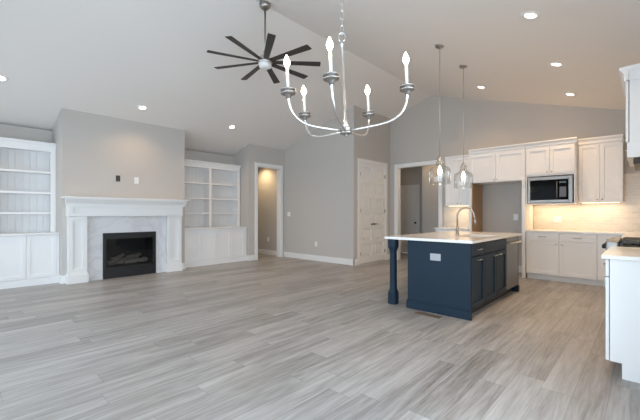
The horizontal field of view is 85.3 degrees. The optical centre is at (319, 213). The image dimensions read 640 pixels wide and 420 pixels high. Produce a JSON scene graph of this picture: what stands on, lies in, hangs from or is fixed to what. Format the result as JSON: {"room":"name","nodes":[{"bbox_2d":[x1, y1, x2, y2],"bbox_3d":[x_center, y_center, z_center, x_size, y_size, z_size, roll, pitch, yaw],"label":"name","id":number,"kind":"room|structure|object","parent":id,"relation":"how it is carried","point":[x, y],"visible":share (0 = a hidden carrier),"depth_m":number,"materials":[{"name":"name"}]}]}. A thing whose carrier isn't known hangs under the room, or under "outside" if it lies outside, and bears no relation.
{"room":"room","nodes":[
{"label":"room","id":0,"kind":"room"},
{"bbox_2d":[0,124,233,164],"bbox_3d":[-4.782,-0.177,7.048,0.120,2.804,6.930,0,0,43],"label":"wall","id":1,"kind":"structure","parent":0,"point":[7,131],"depth_m":6.51,"materials":[{"name":"grey paint"}]},
{"bbox_2d":[52,108,184,275],"bbox_3d":[-4.051,-0.314,7.161,0.790,3.077,2.225,0,0,43],"label":"wall","id":2,"kind":"structure","parent":0,"point":[92,149],"depth_m":6.66,"materials":[{"name":"grey paint"}]},
{"bbox_2d":[58,263,185,283],"bbox_3d":[-3.816,1.155,6.940,0.176,0.140,2.257,0,0,43],"label":"baseboard","id":3,"kind":"structure","parent":2,"relation":"attached to","point":[61,278],"depth_m":6.10,"materials":[{"name":"white paint"}]},
{"bbox_2d":[61,196,189,284],"bbox_3d":[-3.670,0.463,6.778,0.290,1.525,2.210,0,0,43],"label":"fireplace mantel","id":4,"kind":"object","parent":2,"relation":"attached to","point":[78,209],"visible":1,"depth_m":6.43,"materials":[{"name":"white paint"}]},
{"bbox_2d":[61,196,189,200],"bbox_3d":[-3.670,-0.287,6.778,0.290,0.025,2.210,0,0,43],"label":"shelf","id":5,"kind":"object","parent":4,"relation":"attached to","point":[66,197],"depth_m":6.39,"materials":[{"name":"white paint"}]},
{"bbox_2d":[87,216,165,280],"bbox_3d":[-3.770,0.636,6.836,0.056,1.178,1.437,0,0,43],"label":"fireplace surround","id":6,"kind":"object","parent":2,"relation":"attached to","point":[96,225],"visible":0.83,"depth_m":6.63,"materials":[{"name":"white stone"}]},
{"bbox_2d":[103,231,155,278],"bbox_3d":[-3.905,0.794,7.006,0.515,0.862,0.960,0,0,43],"label":"fireplace insert","id":7,"kind":"object","parent":2,"relation":"in","point":[125,254],"visible":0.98,"depth_m":7.02,"materials":[{"name":"black metal"}]},
{"bbox_2d":[109,266,151,276],"bbox_3d":[-3.720,1.127,6.832,0.007,0.135,0.780,0,0,43],"label":"grille","id":8,"kind":"object","parent":7,"relation":"attached to","point":[124,271],"depth_m":6.81,"materials":[{"name":"black metal"}]},
{"bbox_2d":[134,177,138,183],"bbox_3d":[-3.682,-0.668,6.971,0.008,0.130,0.085,0,0,43],"label":"wall outlet","id":9,"kind":"object","parent":2,"relation":"attached to","point":[136,179],"visible":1,"depth_m":6.97,"materials":[{"name":"white plastic"}]},
{"bbox_2d":[233,144,283,256],"bbox_3d":[-1.738,-0.300,9.779,0.820,3.050,1.220,0,0,43],"label":"wall","id":10,"kind":"structure","parent":0,"point":[247,156],"depth_m":9.19,"materials":[{"name":"grey paint"}]},
{"bbox_2d":[247,255,254,260],"bbox_3d":[-1.823,1.155,9.128,0.086,0.140,0.186,0,0,43],"label":"baseboard","id":11,"kind":"structure","parent":10,"relation":"attached to","point":[249,257],"depth_m":9.07,"materials":[{"name":"white paint"}]},
{"bbox_2d":[255,162,282,259],"bbox_3d":[-1.439,-0.070,9.578,0.150,2.590,0.965,0,0,43],"label":"trim","id":12,"kind":"structure","parent":10,"relation":"attached to","point":[278,168],"depth_m":9.81,"materials":[{"name":"white paint"}]},
{"bbox_2d":[258,105,356,259],"bbox_3d":[-1.326,-0.675,10.312,5.950,3.800,0.120,0,0,43],"label":"wall","id":13,"kind":"structure","parent":0,"point":[320,174],"depth_m":9.07,"materials":[{"name":"grey paint"}]},
{"bbox_2d":[284,252,352,264],"bbox_3d":[-0.110,1.155,9.076,2.516,0.140,0.016,0,0,43],"label":"baseboard","id":14,"kind":"structure","parent":13,"relation":"attached to","point":[286,254],"depth_m":8.95,"materials":[{"name":"white paint"}]},
{"bbox_2d":[0,252,639,419],"bbox_3d":[-0.700,1.275,7.035,11.750,0.100,13.100,0,0,43],"label":"floor","id":15,"kind":"structure","parent":0,"point":[269,337],"depth_m":3.07,"materials":[{"name":"grey wood"}]},
{"bbox_2d":[0,231,59,289],"bbox_3d":[-5.460,0.780,5.752,0.655,0.890,1.752,0,0,43],"label":"base cabinet","id":16,"kind":"object","parent":15,"relation":"on","point":[26,258],"visible":0.93,"depth_m":5.89,"materials":[{"name":"white paint"}]},
{"bbox_2d":[0,137,55,232],"bbox_3d":[-5.564,-0.475,5.849,0.380,1.620,1.752,0,0,43],"label":"bookcase","id":17,"kind":"object","parent":16,"relation":"on","point":[27,167],"visible":0.94,"depth_m":6.29,"materials":[{"name":"white wood"}]},
{"bbox_2d":[185,226,246,267],"bbox_3d":[-2.730,0.780,8.660,0.655,0.890,1.730,0,0,43],"label":"base cabinet","id":18,"kind":"object","parent":15,"relation":"on","point":[204,246],"visible":0.91,"depth_m":8.43,"materials":[{"name":"white paint"}]},
{"bbox_2d":[185,159,240,226],"bbox_3d":[-2.834,-0.475,8.757,0.380,1.620,1.730,0,0,43],"label":"bookcase","id":19,"kind":"object","parent":18,"relation":"on","point":[212,189],"visible":0.68,"depth_m":8.84,"materials":[{"name":"white wood"}]},
{"bbox_2d":[414,311,442,318],"bbox_3d":[1.307,1.221,4.198,0.320,0.008,0.110,0,0,43],"label":"floor vent","id":20,"kind":"object","parent":15,"relation":"in","point":[418,312],"visible":1,"depth_m":4.17,"materials":[{"name":"brown metal"}]},
{"bbox_2d":[436,229,468,231],"bbox_3d":[3.066,0.782,7.788,0.710,0.885,0.726,0,0,43],"label":"base cabinet","id":21,"kind":"object","parent":15,"relation":"on","point":[437,230],"visible":0.02,"depth_m":7.63,"materials":[{"name":"white paint"}]},
{"bbox_2d":[434,227,468,229],"bbox_3d":[3.066,0.325,7.798,0.735,0.030,0.707,0,0,43],"label":"countertop","id":22,"kind":"structure","parent":21,"relation":"on","point":[451,228],"depth_m":7.66,"materials":[{"name":"white stone"}]},
{"bbox_2d":[388,238,519,320],"bbox_3d":[2.042,0.782,5.103,1.144,0.885,2.088,0,0,43],"label":"kitchen island","id":23,"kind":"object","parent":15,"relation":"on","point":[467,278],"visible":0.94,"depth_m":4.32,"materials":[{"name":"blue paint"}]},
{"bbox_2d":[430,253,440,260],"bbox_3d":[1.419,0.533,4.272,0.135,0.085,0.008,0,0,43],"label":"island outlet","id":24,"kind":"object","parent":23,"relation":"attached to","point":[436,257],"visible":1,"depth_m":4.27,"materials":[{"name":"grey plastic"}]},
{"bbox_2d":[385,231,521,243],"bbox_3d":[2.039,0.324,5.119,1.165,0.032,2.145,0,0,43],"label":"island countertop","id":25,"kind":"structure","parent":23,"relation":"on","point":[443,236],"depth_m":4.71,"materials":[{"name":"white stone"}]},
{"bbox_2d":[455,207,476,234],"bbox_3d":[2.094,0.105,4.968,0.303,0.405,0.110,0,0,43],"label":"kitchen faucet","id":26,"kind":"object","parent":25,"relation":"on","point":[459,210],"visible":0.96,"depth_m":5.00,"materials":[{"name":"silver metal"}]},
{"bbox_2d":[468,143,533,277],"bbox_3d":[3.733,-0.059,7.191,1.056,2.567,0.685,0,0,43],"label":"enclosure","id":27,"kind":"object","parent":15,"relation":"on","point":[506,164],"visible":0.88,"depth_m":6.96,"materials":[{"name":"white paint"}]},
{"bbox_2d":[505,236,521,290],"bbox_3d":[2.694,0.786,5.425,0.683,0.878,0.592,0,0,43],"label":"dishwasher","id":28,"kind":"object","parent":15,"relation":"on","point":[511,248],"visible":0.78,"depth_m":5.19,"materials":[{"name":"silver metal"}]},
{"bbox_2d":[526,232,559,281],"bbox_3d":[4.306,0.782,6.625,0.520,0.885,0.726,0,0,43],"label":"base cabinet","id":29,"kind":"object","parent":15,"relation":"on","point":[542,248],"visible":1,"depth_m":6.39,"materials":[{"name":"white paint"}]},
{"bbox_2d":[559,233,597,285],"bbox_3d":[4.691,0.782,6.263,0.533,0.885,0.726,0,0,43],"label":"base cabinet","id":30,"kind":"object","parent":15,"relation":"on","point":[577,252],"visible":0.99,"depth_m":6.03,"materials":[{"name":"white paint"}]},
{"bbox_2d":[597,234,622,285],"bbox_3d":[5.014,0.782,5.960,0.348,0.885,0.726,0,0,43],"label":"base cabinet","id":31,"kind":"object","parent":15,"relation":"on","point":[601,238],"visible":0.24,"depth_m":5.83,"materials":[{"name":"white paint"}]},
{"bbox_2d":[602,259,639,382],"bbox_3d":[2.707,0.782,2.763,0.688,0.885,0.915,0,0,43],"label":"base cabinet","id":32,"kind":"object","parent":15,"relation":"on","point":[622,277],"visible":0.91,"depth_m":2.56,"materials":[{"name":"white paint"}]},
{"bbox_2d":[601,246,639,260],"bbox_3d":[2.702,0.325,2.748,0.674,0.030,0.955,0,0,43],"label":"countertop","id":33,"kind":"structure","parent":32,"relation":"on","point":[613,252],"depth_m":2.71,"materials":[{"name":"white stone"}]},
{"bbox_2d":[602,237,639,249],"bbox_3d":[3.262,0.739,3.405,0.733,0.972,0.760,0,0,43],"label":"gas range","id":34,"kind":"object","parent":15,"relation":"on","point":[613,241],"visible":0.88,"depth_m":3.33,"materials":[{"name":"silver metal"}]},
{"bbox_2d":[619,243,639,247],"bbox_3d":[3.309,0.310,3.361,0.604,0.020,0.760,0,0,43],"label":"cooktop","id":35,"kind":"object","parent":34,"relation":"in","point":[637,245],"depth_m":3.28,"materials":[{"name":"metal"}]},
{"bbox_2d":[0,0,639,155],"bbox_3d":[-0.619,-2.325,5.053,8.920,1.491,10.020,0,0,43],"label":"ceiling","id":36,"kind":"structure","parent":0,"point":[110,58],"depth_m":5.28,"materials":[{"name":"white paint"}]},
{"bbox_2d":[0,75,8,81],"bbox_3d":[-4.718,-2.005,5.129,0.177,0.061,0.184,0,0,43],"label":"recessed light","id":37,"kind":"object","parent":36,"relation":"in","point":[3,78],"visible":1,"depth_m":5.15,"materials":[{"name":"white paint"}]},
{"bbox_2d":[137,105,147,109],"bbox_3d":[-3.356,-2.008,6.566,0.177,0.061,0.184,0,0,43],"label":"recessed light","id":38,"kind":"object","parent":36,"relation":"in","point":[140,107],"visible":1,"depth_m":6.56,"materials":[{"name":"white paint"}]},
{"bbox_2d":[207,0,320,83],"bbox_3d":[-0.741,-2.447,4.758,1.511,0.925,1.498,0,0,43],"label":"ceiling fan","id":39,"kind":"object","parent":36,"relation":"hanging from","point":[265,62],"visible":1,"depth_m":4.70,"materials":[{"name":"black metal"}]},
{"bbox_2d":[281,0,414,137],"bbox_3d":[0.099,-1.297,1.997,0.692,1.713,0.705,0,0,-17],"label":"chandelier","id":40,"kind":"object","parent":36,"relation":"hanging from","point":[330,77],"visible":1,"depth_m":1.87,"materials":[{"name":"silver metal"}]},
{"bbox_2d":[429,44,450,184],"bbox_3d":[1.705,-1.416,4.942,0.288,1.992,0.288,0,0,43],"label":"pendant light","id":41,"kind":"object","parent":36,"relation":"hanging from","point":[439,159],"visible":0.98,"depth_m":4.94,"materials":[{"name":"clear glass"}]},
{"bbox_2d":[454,65,472,188],"bbox_3d":[2.327,-1.419,5.634,0.288,1.998,0.288,0,0,43],"label":"pendant light","id":42,"kind":"object","parent":36,"relation":"hanging from","point":[463,165],"visible":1,"depth_m":5.63,"materials":[{"name":"clear glass"}]},
{"bbox_2d":[521,11,540,18],"bbox_3d":[2.125,-2.005,3.505,0.177,0.061,0.184,0,0,43],"label":"recessed light","id":43,"kind":"object","parent":36,"relation":"in","point":[529,14],"visible":1,"depth_m":3.50,"materials":[{"name":"white paint"}]},
{"bbox_2d":[548,62,563,66],"bbox_3d":[3.178,-2.014,4.670,0.177,0.061,0.184,0,0,43],"label":"recessed light","id":44,"kind":"object","parent":36,"relation":"in","point":[557,64],"visible":1,"depth_m":4.66,"materials":[{"name":"white paint"}]},
{"bbox_2d":[357,107,389,258],"bbox_3d":[1.346,-0.675,8.900,0.120,3.800,1.480,0,0,43],"label":"wall","id":45,"kind":"structure","parent":0,"point":[375,146],"depth_m":8.86,"materials":[{"name":"grey paint"}]},
{"bbox_2d":[353,259,357,265],"bbox_3d":[0.846,1.155,8.268,0.016,0.140,0.146,0,0,43],"label":"baseboard","id":46,"kind":"structure","parent":45,"relation":"attached to","point":[355,261],"depth_m":8.25,"materials":[{"name":"white paint"}]},
{"bbox_2d":[361,163,373,263],"bbox_3d":[1.161,-0.009,8.604,0.102,2.444,0.551,0,0,43],"label":"door","id":47,"kind":"structure","parent":45,"relation":"in","point":[367,224],"depth_m":8.63,"materials":[{"name":"white paint"}]},
{"bbox_2d":[358,158,387,264],"bbox_3d":[1.342,-0.058,8.815,0.050,2.565,1.300,0,0,43],"label":"trim","id":48,"kind":"structure","parent":45,"relation":"attached to","point":[364,161],"depth_m":8.63,"materials":[{"name":"white paint"}]},
{"bbox_2d":[373,165,384,261],"bbox_3d":[1.541,-0.009,9.008,0.102,2.444,0.551,0,0,43],"label":"door","id":49,"kind":"structure","parent":45,"relation":"in","point":[378,172],"depth_m":9.02,"materials":[{"name":"white paint"}]},
{"bbox_2d":[401,165,437,232],"bbox_3d":[2.682,-0.150,9.957,3.120,2.750,1.650,0,0,43],"label":"wall","id":50,"kind":"structure","parent":0,"point":[414,175],"depth_m":9.93,"materials":[{"name":"grey paint"}]},
{"bbox_2d":[401,187,416,252],"bbox_3d":[2.777,0.195,10.833,0.580,2.040,0.113,0,0,43],"label":"door","id":51,"kind":"structure","parent":50,"relation":"in","point":[408,195],"depth_m":10.88,"materials":[{"name":"white paint"}]},
{"bbox_2d":[401,184,419,233],"bbox_3d":[2.778,0.165,10.834,0.720,2.120,0.040,0,0,43],"label":"trim","id":52,"kind":"structure","parent":50,"relation":"attached to","point":[418,185],"depth_m":10.59,"materials":[{"name":"white paint"}]},
{"bbox_2d":[390,96,639,265],"bbox_3d":[3.892,-0.848,7.608,5.600,4.145,0.120,0,0,43],"label":"wall","id":53,"kind":"structure","parent":0,"point":[414,135],"depth_m":7.65,"materials":[{"name":"grey paint"}]},
{"bbox_2d":[394,160,441,259],"bbox_3d":[2.518,-0.045,8.891,1.320,2.540,0.150,0,0,43],"label":"trim","id":54,"kind":"structure","parent":53,"relation":"attached to","point":[397,168],"depth_m":9.24,"materials":[{"name":"white paint"}]},
{"bbox_2d":[445,154,468,205],"bbox_3d":[3.224,-0.739,7.899,0.648,1.133,0.348,0,0,43],"label":"upper cabinet","id":55,"kind":"object","parent":53,"relation":"attached to","point":[453,196],"visible":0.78,"depth_m":7.82,"materials":[{"name":"white paint"}]},
{"bbox_2d":[513,214,517,219],"bbox_3d":[4.117,0.070,7.308,0.085,0.130,0.008,0,0,43],"label":"wall outlet","id":56,"kind":"object","parent":53,"relation":"attached to","point":[515,216],"visible":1,"depth_m":7.31,"materials":[{"name":"white plastic"}]},
{"bbox_2d":[444,173,639,231],"bbox_3d":[3.106,-0.475,5.588,3.980,1.600,3.900,0,0,43],"label":"backsplash","id":57,"kind":"structure","parent":53,"relation":"attached to","point":[624,216],"depth_m":6.45,"materials":[{"name":"beige tile"}]},
{"bbox_2d":[554,216,561,221],"bbox_3d":[4.647,0.110,6.794,0.130,0.115,0.008,0,0,43],"label":"wall outlet","id":58,"kind":"object","parent":57,"relation":"attached to","point":[556,218],"visible":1,"depth_m":6.79,"materials":[{"name":"white plastic"}]},
{"bbox_2d":[525,137,579,204],"bbox_3d":[4.411,-0.761,6.559,0.788,1.162,0.678,0,0,43],"label":"upper cabinet","id":59,"kind":"object","parent":53,"relation":"attached to","point":[556,157],"visible":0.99,"depth_m":6.31,"materials":[{"name":"white paint"}]},
{"bbox_2d":[528,175,573,202],"bbox_3d":[4.344,-0.443,6.506,0.692,0.475,0.568,0,0,43],"label":"microwave","id":60,"kind":"object","parent":59,"relation":"in","point":[552,189],"visible":1,"depth_m":6.30,"materials":[{"name":"silver metal"}]},
{"bbox_2d":[527,202,574,204],"bbox_3d":[4.421,-0.190,6.589,0.721,0.020,0.600,0,0,43],"label":"shelf","id":61,"kind":"object","parent":59,"relation":"attached to","point":[527,202],"depth_m":6.54,"materials":[{"name":"white paint"}]},
{"bbox_2d":[578,134,623,202],"bbox_3d":[5.020,-0.773,6.214,0.617,1.163,0.348,0,0,43],"label":"upper cabinet","id":62,"kind":"object","parent":53,"relation":"attached to","point":[600,159],"visible":0.98,"depth_m":6.09,"materials":[{"name":"white paint"}]},
{"bbox_3d":[2.640,-0.180,2.096,0.120,2.810,9.870,0,0,43],"label":"wall","id":63,"kind":"structure","parent":0,"visible":0},
{"bbox_2d":[619,63,639,165],"bbox_3d":[3.307,-0.935,3.345,0.609,0.830,0.935,0,0,43],"label":"upper cabinet","id":64,"kind":"object","parent":63,"relation":"attached to","point":[629,75],"visible":1,"depth_m":3.19,"materials":[{"name":"white paint"}]},
{"bbox_2d":[634,157,639,170],"bbox_3d":[3.321,-0.489,3.336,0.445,0.061,0.730,0,0,43],"label":"hood insert","id":65,"kind":"object","parent":64,"relation":"attached to","point":[636,160],"visible":1,"depth_m":3.22,"materials":[{"name":"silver metal"}]},
{"bbox_3d":[4.362,0.782,4.522,0.682,0.885,2.355,0,0,43],"label":"base cabinet","id":66,"kind":"object","parent":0,"visible":0},
{"bbox_2d":[525,229,639,237],"bbox_3d":[4.074,0.325,5.253,2.070,0.030,3.037,0,0,43],"label":"countertop","id":67,"kind":"structure","parent":66,"relation":"on","point":[624,233],"depth_m":6.09,"materials":[{"name":"white stone"}]},
{"bbox_3d":[-2.998,-0.150,11.044,2.750,2.750,1.340,0,0,43],"label":"wall","id":68,"kind":"structure","parent":0,"visible":0},
{"bbox_2d":[258,249,276,255],"bbox_3d":[-2.332,1.155,11.162,3.320,0.140,0.016,0,0,43],"label":"baseboard","id":69,"kind":"structure","parent":68,"relation":"attached to","point":[260,251],"depth_m":10.45,"materials":[{"name":"white paint"}]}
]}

